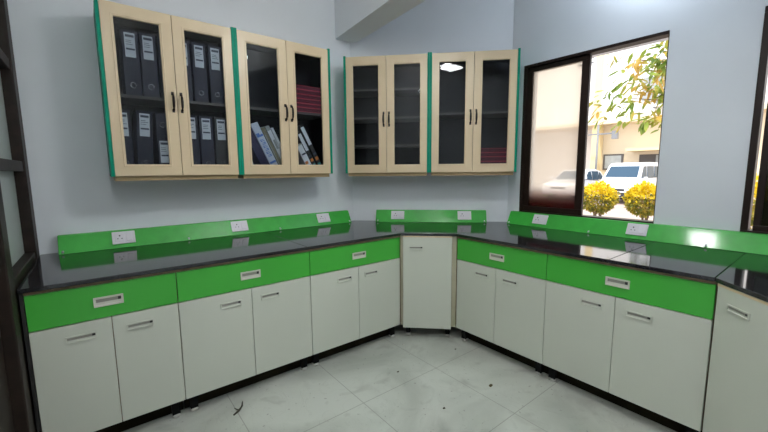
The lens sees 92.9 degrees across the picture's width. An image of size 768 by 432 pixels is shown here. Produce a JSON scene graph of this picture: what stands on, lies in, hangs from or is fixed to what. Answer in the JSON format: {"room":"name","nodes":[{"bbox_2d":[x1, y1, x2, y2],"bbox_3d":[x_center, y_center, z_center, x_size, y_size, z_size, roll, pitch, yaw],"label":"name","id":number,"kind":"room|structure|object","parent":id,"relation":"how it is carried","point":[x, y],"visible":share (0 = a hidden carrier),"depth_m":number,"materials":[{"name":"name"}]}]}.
{"room":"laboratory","nodes":[
{"label":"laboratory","id":0,"kind":"room"},
{"bbox_2d":[7,0,352,254],"bbox_3d":[-1.330,-0.501,2.826,2.452,3.000,0.210,-6,9,-38],"label":"wall","id":1,"kind":"structure","parent":0,"point":[73,189],"depth_m":2.34,"materials":[{"name":"paint"}]},
{"bbox_2d":[93,0,241,180],"bbox_3d":[-1.381,-0.745,2.391,0.737,1.008,0.358,-6,9,-38],"label":"upper cabinet","id":2,"kind":"object","parent":1,"relation":"attached to","point":[109,17],"visible":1,"depth_m":2.28,"materials":[{"name":"beige laminate"}]},
{"bbox_2d":[122,110,134,163],"bbox_3d":[-1.621,-0.453,2.266,0.082,0.370,0.261,-6,9,-38],"label":"box file","id":3,"kind":"object","parent":2,"relation":"in","point":[125,113],"visible":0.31,"depth_m":2.18,"materials":[{"name":"paper"}]},
{"bbox_2d":[118,29,142,95],"bbox_3d":[-1.569,-0.915,2.252,0.082,0.370,0.261,-6,9,-38],"label":"box file","id":4,"kind":"object","parent":2,"relation":"on","point":[127,39],"visible":0.91,"depth_m":2.16,"materials":[{"name":"paper"}]},
{"bbox_2d":[125,34,134,50],"bbox_3d":[-1.491,-1.019,2.140,0.043,0.086,0.001,-6,9,-38],"label":"print","id":5,"kind":"object","parent":4,"relation":"attached to","point":[129,38],"depth_m":2.14},
{"bbox_2d":[133,110,153,163],"bbox_3d":[-1.539,-0.465,2.329,0.101,0.374,0.261,-6,9,-38],"label":"box file","id":6,"kind":"object","parent":2,"relation":"in","point":[142,120],"visible":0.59,"depth_m":2.23,"materials":[{"name":"cardboard"}]},
{"bbox_2d":[140,115,148,129],"bbox_3d":[-1.457,-0.569,2.220,0.043,0.086,0.001,-2,7,-38],"label":"print","id":7,"kind":"object","parent":6,"relation":"attached to","point":[144,119],"depth_m":2.22},
{"bbox_2d":[137,32,159,97],"bbox_3d":[-1.498,-0.923,2.308,0.082,0.370,0.261,-6,9,-38],"label":"box file","id":8,"kind":"object","parent":2,"relation":"on","point":[146,44],"visible":0.89,"depth_m":2.21,"materials":[{"name":"paper"}]},
{"bbox_2d":[143,37,152,53],"bbox_3d":[-1.421,-1.026,2.195,0.043,0.086,0.001,-6,9,-38],"label":"print","id":9,"kind":"object","parent":8,"relation":"attached to","point":[147,41],"depth_m":2.20},
{"bbox_2d":[155,35,163,97],"bbox_3d":[-1.427,-0.930,2.363,0.082,0.370,0.261,-6,9,-38],"label":"box file","id":10,"kind":"object","parent":2,"relation":"on","point":[157,42],"visible":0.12,"depth_m":2.25,"materials":[{"name":"cardboard"}]},
{"bbox_2d":[152,112,168,163],"bbox_3d":[-1.459,-0.471,2.392,0.072,0.370,0.261,-6,9,-38],"label":"box file","id":11,"kind":"object","parent":2,"relation":"in","point":[160,141],"visible":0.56,"depth_m":2.29,"materials":[{"name":"cardboard"}]},
{"bbox_2d":[160,142,168,155],"bbox_3d":[-1.380,-0.419,2.299,0.043,0.086,0.001,-6,9,-38],"label":"print","id":12,"kind":"object","parent":11,"relation":"attached to","point":[163,145],"depth_m":2.30},
{"bbox_2d":[120,94,224,112],"bbox_3d":[-1.399,-0.741,2.414,0.694,0.018,0.280,-6,9,-38],"label":"shelf","id":13,"kind":"object","parent":2,"relation":"attached to","point":[127,101],"depth_m":2.40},
{"bbox_2d":[172,41,192,100],"bbox_3d":[-1.351,-0.939,2.421,0.082,0.370,0.261,-6,9,-38],"label":"box file","id":14,"kind":"object","parent":2,"relation":"on","point":[187,50],"visible":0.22,"depth_m":2.34,"materials":[{"name":"paper"}]},
{"bbox_2d":[178,115,199,163],"bbox_3d":[-1.334,-0.484,2.489,0.082,0.370,0.261,-6,9,-38],"label":"box file","id":15,"kind":"object","parent":2,"relation":"in","point":[193,118],"visible":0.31,"depth_m":2.40,"materials":[{"name":"paper"}]},
{"bbox_2d":[189,42,208,101],"bbox_3d":[-1.278,-0.946,2.479,0.082,0.370,0.261,-6,9,-38],"label":"box file","id":16,"kind":"object","parent":2,"relation":"on","point":[197,50],"visible":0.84,"depth_m":2.38,"materials":[{"name":"cardboard"}]},
{"bbox_2d":[195,47,202,61],"bbox_3d":[-1.200,-1.050,2.366,0.043,0.086,0.001,-6,9,-38],"label":"print","id":17,"kind":"object","parent":16,"relation":"attached to","point":[198,50],"depth_m":2.37},
{"bbox_2d":[197,116,214,164],"bbox_3d":[-1.262,-0.492,2.545,0.082,0.370,0.261,-6,9,-38],"label":"box file","id":18,"kind":"object","parent":2,"relation":"in","point":[205,127],"visible":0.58,"depth_m":2.44,"materials":[{"name":"cardboard"}]},
{"bbox_2d":[202,120,209,132],"bbox_3d":[-1.185,-0.595,2.432,0.043,0.086,0.001,-6,9,-38],"label":"print","id":19,"kind":"object","parent":18,"relation":"attached to","point":[205,123],"depth_m":2.43},
{"bbox_2d":[205,45,223,103],"bbox_3d":[-1.200,-0.955,2.539,0.082,0.370,0.261,-6,9,-38],"label":"box file","id":20,"kind":"object","parent":2,"relation":"on","point":[213,53],"visible":0.8,"depth_m":2.44,"materials":[{"name":"cardboard"}]},
{"bbox_2d":[211,50,218,63],"bbox_3d":[-1.123,-1.058,2.426,0.043,0.086,0.001,-6,9,-38],"label":"print","id":21,"kind":"object","parent":20,"relation":"attached to","point":[214,53],"depth_m":2.43},
{"bbox_2d":[212,117,228,164],"bbox_3d":[-1.189,-0.499,2.602,0.082,0.370,0.261,-6,9,-38],"label":"box file","id":22,"kind":"object","parent":2,"relation":"in","point":[219,123],"visible":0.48,"depth_m":2.50,"materials":[{"name":"paper"}]},
{"bbox_2d":[217,121,224,133],"bbox_3d":[-1.111,-0.603,2.490,0.043,0.086,0.001,-6,9,-38],"label":"print","id":23,"kind":"object","parent":22,"relation":"attached to","point":[220,124],"depth_m":2.49},
{"bbox_2d":[57,210,350,254],"bbox_3d":[-1.151,0.088,2.837,2.077,0.107,0.102,-6,9,-38],"label":"backsplash","id":24,"kind":"structure","parent":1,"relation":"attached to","point":[102,240],"depth_m":2.62,"materials":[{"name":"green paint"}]},
{"bbox_2d":[111,230,135,244],"bbox_3d":[-1.701,0.140,2.385,0.124,0.075,0.044,-6,9,-38],"label":"power outlet","id":25,"kind":"object","parent":24,"relation":"attached to","point":[122,237],"visible":1,"depth_m":2.38,"materials":[{"name":"white plastic"}]},
{"bbox_2d":[115,233,124,241],"bbox_3d":[-1.715,0.140,2.368,0.050,0.056,0.004,-6,-19,-38],"label":"socket","id":26,"kind":"object","parent":25,"relation":"attached to","point":[119,237],"depth_m":2.37,"materials":[{"name":"white plastic"}]},
{"bbox_2d":[230,220,248,231],"bbox_3d":[-1.123,0.078,2.835,0.124,0.075,0.044,-6,9,-38],"label":"power outlet","id":27,"kind":"object","parent":24,"relation":"attached to","point":[236,226],"visible":1,"depth_m":2.83,"materials":[{"name":"white plastic"}]},
{"bbox_2d":[233,223,240,229],"bbox_3d":[-1.137,0.078,2.819,0.050,0.056,0.004,-6,-19,-38],"label":"socket","id":28,"kind":"object","parent":27,"relation":"attached to","point":[236,226],"depth_m":2.82,"materials":[{"name":"white plastic"}]},
{"bbox_2d":[316,213,329,222],"bbox_3d":[-0.545,0.017,3.284,0.124,0.075,0.044,-6,9,-38],"label":"power outlet","id":29,"kind":"object","parent":24,"relation":"attached to","point":[324,217],"visible":1,"depth_m":3.28,"materials":[{"name":"white plastic"}]},
{"bbox_2d":[234,28,332,178],"bbox_3d":[-0.802,-0.807,2.841,0.732,1.008,0.358,-6,9,-38],"label":"upper cabinet","id":30,"kind":"object","parent":1,"relation":"attached to","point":[269,70],"visible":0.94,"depth_m":2.81,"materials":[{"name":"beige laminate"}]},
{"bbox_2d":[251,128,269,164],"bbox_3d":[-0.993,-0.495,2.751,0.192,0.319,0.240,-6,9,-38],"label":"binder","id":31,"kind":"object","parent":30,"relation":"in","point":[258,156],"visible":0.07,"depth_m":2.67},
{"bbox_2d":[250,122,277,164],"bbox_3d":[-0.946,-0.519,2.784,0.206,0.357,0.243,-6,9,-38],"label":"binder","id":32,"kind":"object","parent":30,"relation":"in","point":[255,127],"visible":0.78,"depth_m":2.68,"materials":[{"name":"blue"}]},
{"bbox_2d":[256,133,275,163],"bbox_3d":[-0.869,-0.501,2.692,0.047,0.237,0.001,-35,25,-30],"label":"print","id":33,"kind":"object","parent":32,"relation":"attached to","point":[260,137],"depth_m":2.69},
{"bbox_2d":[260,127,280,164],"bbox_3d":[-0.898,-0.507,2.818,0.171,0.324,0.233,-6,9,-38],"label":"binder","id":34,"kind":"object","parent":30,"relation":"in","point":[263,129],"visible":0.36,"depth_m":2.71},
{"bbox_2d":[260,125,280,159],"bbox_3d":[-0.872,-0.517,2.840,0.181,0.339,0.238,-6,9,-38],"label":"binder","id":35,"kind":"object","parent":30,"relation":"in","point":[272,138],"visible":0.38,"depth_m":2.72,"materials":[{"name":"paper"}]},
{"bbox_2d":[270,128,280,149],"bbox_3d":[-0.845,-0.513,2.863,0.164,0.324,0.235,-6,9,-38],"label":"binder","id":36,"kind":"object","parent":30,"relation":"in","point":[272,129],"visible":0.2,"depth_m":2.73,"materials":[{"name":"cardboard"}]},
{"bbox_2d":[250,107,321,119],"bbox_3d":[-0.820,-0.803,2.864,0.690,0.018,0.280,-6,9,-38],"label":"shelf","id":37,"kind":"object","parent":30,"relation":"attached to","point":[255,112],"depth_m":2.88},
{"bbox_2d":[298,143,311,164],"bbox_3d":[-0.693,-0.475,2.977,0.143,0.217,0.223,-6,9,-38],"label":"binder","id":38,"kind":"object","parent":30,"relation":"in","point":[303,158],"visible":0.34,"depth_m":2.89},
{"bbox_2d":[298,131,315,164],"bbox_3d":[-0.680,-0.525,2.994,0.181,0.312,0.243,-6,9,-38],"label":"binder","id":39,"kind":"object","parent":30,"relation":"in","point":[300,138],"visible":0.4,"depth_m":2.89,"materials":[{"name":"paper"}]},
{"bbox_2d":[298,133,308,150],"bbox_3d":[-0.634,-0.579,2.869,0.026,0.141,0.001,-37,26,-29],"label":"print","id":40,"kind":"object","parent":39,"relation":"attached to","point":[300,138],"depth_m":2.87,"materials":[{"name":"paper"}]},
{"bbox_2d":[297,107,320,113],"bbox_3d":[-0.669,-0.843,2.959,0.245,0.034,0.250,-6,9,-38],"label":"folder","id":41,"kind":"object","parent":30,"relation":"on","point":[301,109],"visible":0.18,"depth_m":2.87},
{"bbox_2d":[296,103,320,108],"bbox_3d":[-0.673,-0.875,2.955,0.245,0.030,0.250,-6,9,-38],"label":"folder","id":42,"kind":"object","parent":41,"relation":"on","point":[298,104],"visible":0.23,"depth_m":2.87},
{"bbox_2d":[296,98,320,104],"bbox_3d":[-0.669,-0.907,2.948,0.245,0.034,0.250,-6,9,-38],"label":"folder","id":43,"kind":"object","parent":42,"relation":"on","point":[298,100],"visible":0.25,"depth_m":2.85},
{"bbox_2d":[296,93,320,100],"bbox_3d":[-0.671,-0.942,2.951,0.245,0.033,0.250,-6,9,-38],"label":"folder","id":44,"kind":"object","parent":43,"relation":"on","point":[303,96],"visible":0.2,"depth_m":2.86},
{"bbox_2d":[296,89,320,96],"bbox_3d":[-0.674,-0.976,2.942,0.245,0.035,0.250,-6,9,-38],"label":"folder","id":45,"kind":"object","parent":44,"relation":"on","point":[298,91],"visible":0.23,"depth_m":2.85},
{"bbox_2d":[296,85,320,91],"bbox_3d":[-0.675,-1.009,2.943,0.245,0.030,0.250,-6,9,-38],"label":"folder","id":46,"kind":"object","parent":45,"relation":"on","point":[297,86],"visible":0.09,"depth_m":2.85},
{"bbox_2d":[297,125,321,164],"bbox_3d":[-0.650,-0.553,3.014,0.208,0.362,0.243,-6,9,-38],"label":"binder","id":47,"kind":"object","parent":30,"relation":"in","point":[300,128],"visible":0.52,"depth_m":2.91,"materials":[{"name":"paper"}]},
{"bbox_2d":[301,127,311,144],"bbox_3d":[-0.614,-0.631,2.879,0.028,0.148,0.001,-37,26,-29],"label":"print","id":48,"kind":"object","parent":47,"relation":"attached to","point":[303,131],"depth_m":2.88,"materials":[{"name":"paper"}]},
{"bbox_2d":[122,322,676,431],"bbox_3d":[0.424,1.184,1.807,3.680,0.120,4.280,-6,9,-38],"label":"floor","id":49,"kind":"structure","parent":0,"point":[360,388],"depth_m":2.15,"materials":[{"name":"tile"}]},
{"bbox_2d":[0,0,39,431],"bbox_3d":[-1.812,-0.356,1.719,0.076,2.996,0.960,-6,9,-38],"label":"door frame","id":50,"kind":"structure","parent":49,"relation":"on","point":[19,248],"depth_m":1.83,"materials":[{"name":"brown wood"}]},
{"bbox_2d":[18,270,185,431],"bbox_3d":[-1.544,0.686,2.065,0.586,0.838,0.746,-6,9,-38],"label":"base cabinet","id":51,"kind":"object","parent":49,"relation":"on","point":[103,356],"visible":0.99,"depth_m":1.75,"materials":[{"name":"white laminate"}]},
{"bbox_2d":[233,401,242,414],"bbox_3d":[-0.831,1.093,2.078,0.040,0.011,0.120,0,7,0],"label":"twig","id":52,"kind":"object","parent":49,"relation":"on","point":[239,409],"visible":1,"depth_m":2.06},
{"bbox_2d":[175,250,312,411],"bbox_3d":[-1.012,0.629,2.479,0.765,0.838,0.746,-6,9,-38],"label":"base cabinet","id":53,"kind":"object","parent":49,"relation":"on","point":[246,322],"visible":0.91,"depth_m":2.15,"materials":[{"name":"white laminate"}]},
{"bbox_2d":[307,236,399,365],"bbox_3d":[-0.404,0.564,2.952,0.776,0.838,0.746,-6,9,-38],"label":"base cabinet","id":54,"kind":"object","parent":49,"relation":"on","point":[355,287],"visible":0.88,"depth_m":2.64,"materials":[{"name":"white laminate"}]},
{"bbox_2d":[17,220,767,301],"bbox_3d":[0.408,0.283,1.693,3.270,0.020,3.848,-6,9,-38],"label":"countertop","id":55,"kind":"structure","parent":54,"relation":"on","point":[747,273],"depth_m":2.17,"materials":[{"name":"black stone"}]},
{"bbox_2d":[400,235,457,336],"bbox_3d":[0.405,0.507,3.353,1.460,0.838,1.008,0,7,7],"label":"base cabinet","id":56,"kind":"object","parent":49,"relation":"on","point":[428,264],"visible":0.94,"depth_m":2.86,"materials":[{"name":"white laminate"}]},
{"bbox_2d":[456,237,548,375],"bbox_3d":[1.074,0.572,2.791,0.746,0.838,0.711,-6,9,-38],"label":"base cabinet","id":57,"kind":"object","parent":49,"relation":"on","point":[501,289],"visible":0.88,"depth_m":2.52,"materials":[{"name":"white laminate"}]},
{"bbox_2d":[542,253,717,431],"bbox_3d":[1.536,0.641,2.208,0.746,0.838,0.780,-6,9,-38],"label":"base cabinet","id":58,"kind":"object","parent":49,"relation":"on","point":[639,341],"visible":0.85,"depth_m":1.91,"materials":[{"name":"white laminate"}]},
{"bbox_2d":[702,283,767,431],"bbox_3d":[1.904,0.750,1.308,1.059,0.838,1.076,-6,9,-35],"label":"base cabinet","id":59,"kind":"object","parent":49,"relation":"on","point":[737,386],"visible":0.84,"depth_m":1.50,"materials":[{"name":"white laminate"}]},
{"bbox_2d":[350,0,513,221],"bbox_3d":[0.425,-0.597,3.462,1.470,3.000,0.120,0,7,7],"label":"wall","id":60,"kind":"structure","parent":0,"point":[434,26],"depth_m":3.33,"materials":[{"name":"paint"}]},
{"bbox_2d":[334,0,424,41],"bbox_3d":[0.710,-1.644,1.689,0.253,0.485,3.908,-5,8,-32],"label":"beam","id":61,"kind":"structure","parent":60,"relation":"attached to","point":[355,20],"depth_m":2.93,"materials":[{"name":"paint"}]},
{"bbox_2d":[343,52,429,175],"bbox_3d":[0.036,-0.864,3.238,0.726,1.008,0.351,0,7,7],"label":"upper cabinet","id":62,"kind":"object","parent":60,"relation":"attached to","point":[386,97],"visible":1,"depth_m":3.18,"materials":[{"name":"beige laminate"}]},
{"bbox_2d":[353,87,419,97],"bbox_3d":[0.038,-1.094,3.238,0.684,0.018,0.272,0,7,7],"label":"shelf","id":63,"kind":"object","parent":62,"relation":"attached to","point":[411,92],"depth_m":3.22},
{"bbox_2d":[354,116,419,123],"bbox_3d":[0.040,-0.861,3.267,0.684,0.018,0.272,0,7,7],"label":"shelf","id":64,"kind":"object","parent":62,"relation":"attached to","point":[397,119],"depth_m":3.23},
{"bbox_2d":[354,144,419,148],"bbox_3d":[0.042,-0.628,3.296,0.684,0.018,0.272,0,7,7],"label":"shelf","id":65,"kind":"object","parent":62,"relation":"attached to","point":[356,146],"depth_m":3.19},
{"bbox_2d":[376,210,486,222],"bbox_3d":[0.434,0.000,3.428,1.025,0.107,0.102,0,7,7],"label":"cable trunking","id":66,"kind":"object","parent":60,"relation":"attached to","point":[477,216],"visible":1,"depth_m":3.41,"materials":[{"name":"green paint"}]},
{"bbox_2d":[391,211,403,218],"bbox_3d":[0.130,-0.010,3.446,0.124,0.075,0.044,0,7,7],"label":"power outlet","id":67,"kind":"object","parent":66,"relation":"attached to","point":[394,214],"visible":1,"depth_m":3.44,"materials":[{"name":"white plastic"}]},
{"bbox_2d":[457,211,470,219],"bbox_3d":[0.743,-0.006,3.372,0.124,0.075,0.044,0,7,7],"label":"power outlet","id":68,"kind":"object","parent":66,"relation":"attached to","point":[462,215],"visible":1,"depth_m":3.37,"materials":[{"name":"white plastic"}]},
{"bbox_2d":[459,212,464,217],"bbox_3d":[0.722,-0.008,3.370,0.050,0.056,0.004,0,-21,7],"label":"socket","id":69,"kind":"object","parent":68,"relation":"attached to","point":[461,214],"depth_m":3.37,"materials":[{"name":"white plastic"}]},
{"bbox_2d":[429,48,520,175],"bbox_3d":[0.755,-0.860,3.151,0.719,1.008,0.351,0,7,7],"label":"upper cabinet","id":70,"kind":"object","parent":60,"relation":"attached to","point":[474,101],"visible":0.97,"depth_m":3.09,"materials":[{"name":"beige laminate"}]},
{"bbox_2d":[439,111,507,118],"bbox_3d":[0.758,-0.876,3.178,0.676,0.018,0.272,0,7,7],"label":"shelf","id":71,"kind":"object","parent":70,"relation":"attached to","point":[490,114],"depth_m":3.12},
{"bbox_3d":[0.947,-0.428,3.221,0.245,0.036,0.240,0,7,7],"label":"folder","id":72,"kind":"object","parent":70,"relation":"in","visible":0},
{"bbox_2d":[480,161,505,163],"bbox_3d":[0.946,-0.463,3.217,0.245,0.034,0.240,0,7,7],"label":"folder","id":73,"kind":"object","parent":72,"relation":"on","point":[481,162],"visible":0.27,"depth_m":3.10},
{"bbox_2d":[481,156,506,160],"bbox_3d":[0.946,-0.499,3.212,0.245,0.038,0.240,0,7,7],"label":"folder","id":74,"kind":"object","parent":73,"relation":"on","point":[503,158],"visible":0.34,"depth_m":3.10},
{"bbox_2d":[481,152,506,156],"bbox_3d":[0.946,-0.536,3.208,0.245,0.034,0.240,0,7,7],"label":"folder","id":75,"kind":"object","parent":74,"relation":"on","point":[493,154],"visible":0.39,"depth_m":3.09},
{"bbox_2d":[481,148,506,152],"bbox_3d":[0.945,-0.571,3.203,0.245,0.036,0.240,0,7,7],"label":"folder","id":76,"kind":"object","parent":75,"relation":"on","point":[483,150],"visible":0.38,"depth_m":3.09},
{"bbox_2d":[507,0,767,230],"bbox_3d":[2.158,-0.452,2.189,0.210,3.000,3.037,-6,9,-38],"label":"wall","id":77,"kind":"structure","parent":0,"point":[714,48],"depth_m":2.30,"materials":[{"name":"paint"}]},
{"bbox_2d":[519,30,669,223],"bbox_3d":[1.560,-0.609,2.837,0.112,1.272,1.010,-6,9,-38],"label":"window","id":78,"kind":"structure","parent":77,"relation":"in","point":[555,204],"depth_m":2.91,"materials":[{"name":"brown metal"}]},
{"bbox_2d":[507,211,767,254],"bbox_3d":[1.986,0.136,2.235,0.102,0.107,2.740,-6,9,-38],"label":"backsplash","id":79,"kind":"structure","parent":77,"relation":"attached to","point":[746,242],"depth_m":2.40,"materials":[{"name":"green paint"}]},
{"bbox_2d":[532,214,547,224],"bbox_3d":[1.310,0.028,3.060,0.044,0.075,0.124,-6,9,-38],"label":"power outlet","id":80,"kind":"object","parent":79,"relation":"attached to","point":[537,219],"visible":1,"depth_m":3.05,"materials":[{"name":"white plastic"}]},
{"bbox_2d":[534,216,540,221],"bbox_3d":[1.293,0.025,3.073,0.004,0.056,0.050,30,-13,-37],"label":"socket","id":81,"kind":"object","parent":80,"relation":"attached to","point":[536,218],"depth_m":3.07,"materials":[{"name":"white plastic"}]},
{"bbox_2d":[625,223,648,235],"bbox_3d":[1.742,0.093,2.512,0.044,0.075,0.124,-6,9,-38],"label":"power outlet","id":82,"kind":"object","parent":79,"relation":"attached to","point":[632,229],"visible":1,"depth_m":2.51,"materials":[{"name":"white plastic"}]},
{"bbox_2d":[628,225,637,232],"bbox_3d":[1.726,0.089,2.526,0.004,0.056,0.050,30,-13,-37],"label":"socket","id":83,"kind":"object","parent":82,"relation":"attached to","point":[631,228],"depth_m":2.53,"materials":[{"name":"white plastic"}]},
{"bbox_2d":[740,6,767,233],"bbox_3d":[2.411,-0.479,1.741,0.087,1.272,0.922,-6,9,-38],"label":"window","id":84,"kind":"structure","parent":77,"relation":"in","point":[760,221],"depth_m":2.07,"materials":[{"name":"brown metal"}]},
{"bbox_3d":[-0.989,-0.214,0.518,0.115,3.000,3.870,-6,9,-38],"label":"wall","id":85,"kind":"structure","parent":0,"visible":0},
{"bbox_2d":[0,333,14,431],"bbox_3d":[-1.226,0.180,1.004,0.040,2.100,0.950,-6,9,-38],"label":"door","id":86,"kind":"structure","parent":85,"relation":"in","point":[6,417],"depth_m":1.40,"materials":[{"name":"brown wood"}]},
{"label":"outside","id":87,"kind":"structure","parent":0,"visible":0},
{"bbox_2d":[533,191,753,227],"bbox_3d":[20.222,-1.762,25.391,56.819,0.100,75.000,-6,9,-38],"label":"ground","id":88,"kind":"structure","parent":87,"point":[618,211],"depth_m":12.76,"materials":[{"name":"concrete"}]},
{"bbox_2d":[542,169,603,196],"bbox_3d":[9.870,-1.651,18.816,3.748,1.500,1.780,-6,9,-38],"label":"car","id":89,"kind":"object","parent":88,"relation":"on","point":[564,183],"visible":0.64,"depth_m":18.14,"materials":[{"name":"white paint"}]},
{"bbox_2d":[550,187,564,188],"bbox_3d":[8.445,-1.360,17.723,0.055,0.100,0.720,-6,9,-38],"label":"grille","id":90,"kind":"object","parent":89,"relation":"attached to","point":[550,187],"depth_m":17.71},
{"bbox_2d":[583,180,620,215],"bbox_3d":[5.283,-0.259,9.001,0.909,1.268,0.893,-6,9,-38],"label":"bush","id":91,"kind":"object","parent":88,"relation":"on","point":[607,202],"visible":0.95,"depth_m":8.83,"materials":[{"name":"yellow plant"}]},
{"bbox_2d":[588,125,618,169],"bbox_3d":[11.843,-3.015,19.907,0.240,3.900,1.480,-6,9,-38],"label":"lamp post","id":92,"kind":"object","parent":88,"relation":"on","point":[613,136],"visible":0.68,"depth_m":19.87,"materials":[{"name":"white metal"}]},
{"bbox_2d":[597,162,657,202],"bbox_3d":[11.404,-1.571,16.863,3.658,1.800,1.780,-6,9,-38],"label":"car","id":93,"kind":"object","parent":88,"relation":"on","point":[620,176],"visible":0.42,"depth_m":16.04,"materials":[{"name":"white paint"}]},
{"bbox_2d":[622,180,655,219],"bbox_3d":[5.829,-0.160,8.177,0.897,1.267,0.866,-6,9,-38],"label":"bush","id":94,"kind":"object","parent":88,"relation":"on","point":[646,209],"visible":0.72,"depth_m":8.05,"materials":[{"name":"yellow plant"}]},
{"bbox_2d":[533,41,767,201],"bbox_3d":[12.231,-6.471,21.713,2.900,10.300,32.000,-6,9,-38],"label":"building","id":95,"kind":"structure","parent":88,"relation":"on","point":[558,89],"depth_m":20.74,"materials":[{"name":"beige paint"}]},
{"bbox_2d":[652,94,662,108],"bbox_3d":[13.735,-5.670,17.875,0.463,0.660,0.900,-6,9,-38],"label":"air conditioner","id":96,"kind":"object","parent":95,"relation":"attached to","point":[653,104],"visible":0.23,"depth_m":18.04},
{"bbox_2d":[578,40,750,224],"bbox_3d":[5.003,-2.147,5.232,4.081,5.966,3.298,-5,8,-32],"label":"tree","id":97,"kind":"object","parent":88,"relation":"on","point":[660,69],"visible":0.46,"depth_m":5.52,"materials":[{"name":"green plant"}]},
{"bbox_2d":[750,173,758,228],"bbox_3d":[5.772,-0.025,6.043,1.148,1.532,1.194,-6,9,-38],"label":"bush","id":98,"kind":"object","parent":88,"relation":"on","point":[756,183],"visible":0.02,"depth_m":5.63,"materials":[{"name":"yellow plant"}]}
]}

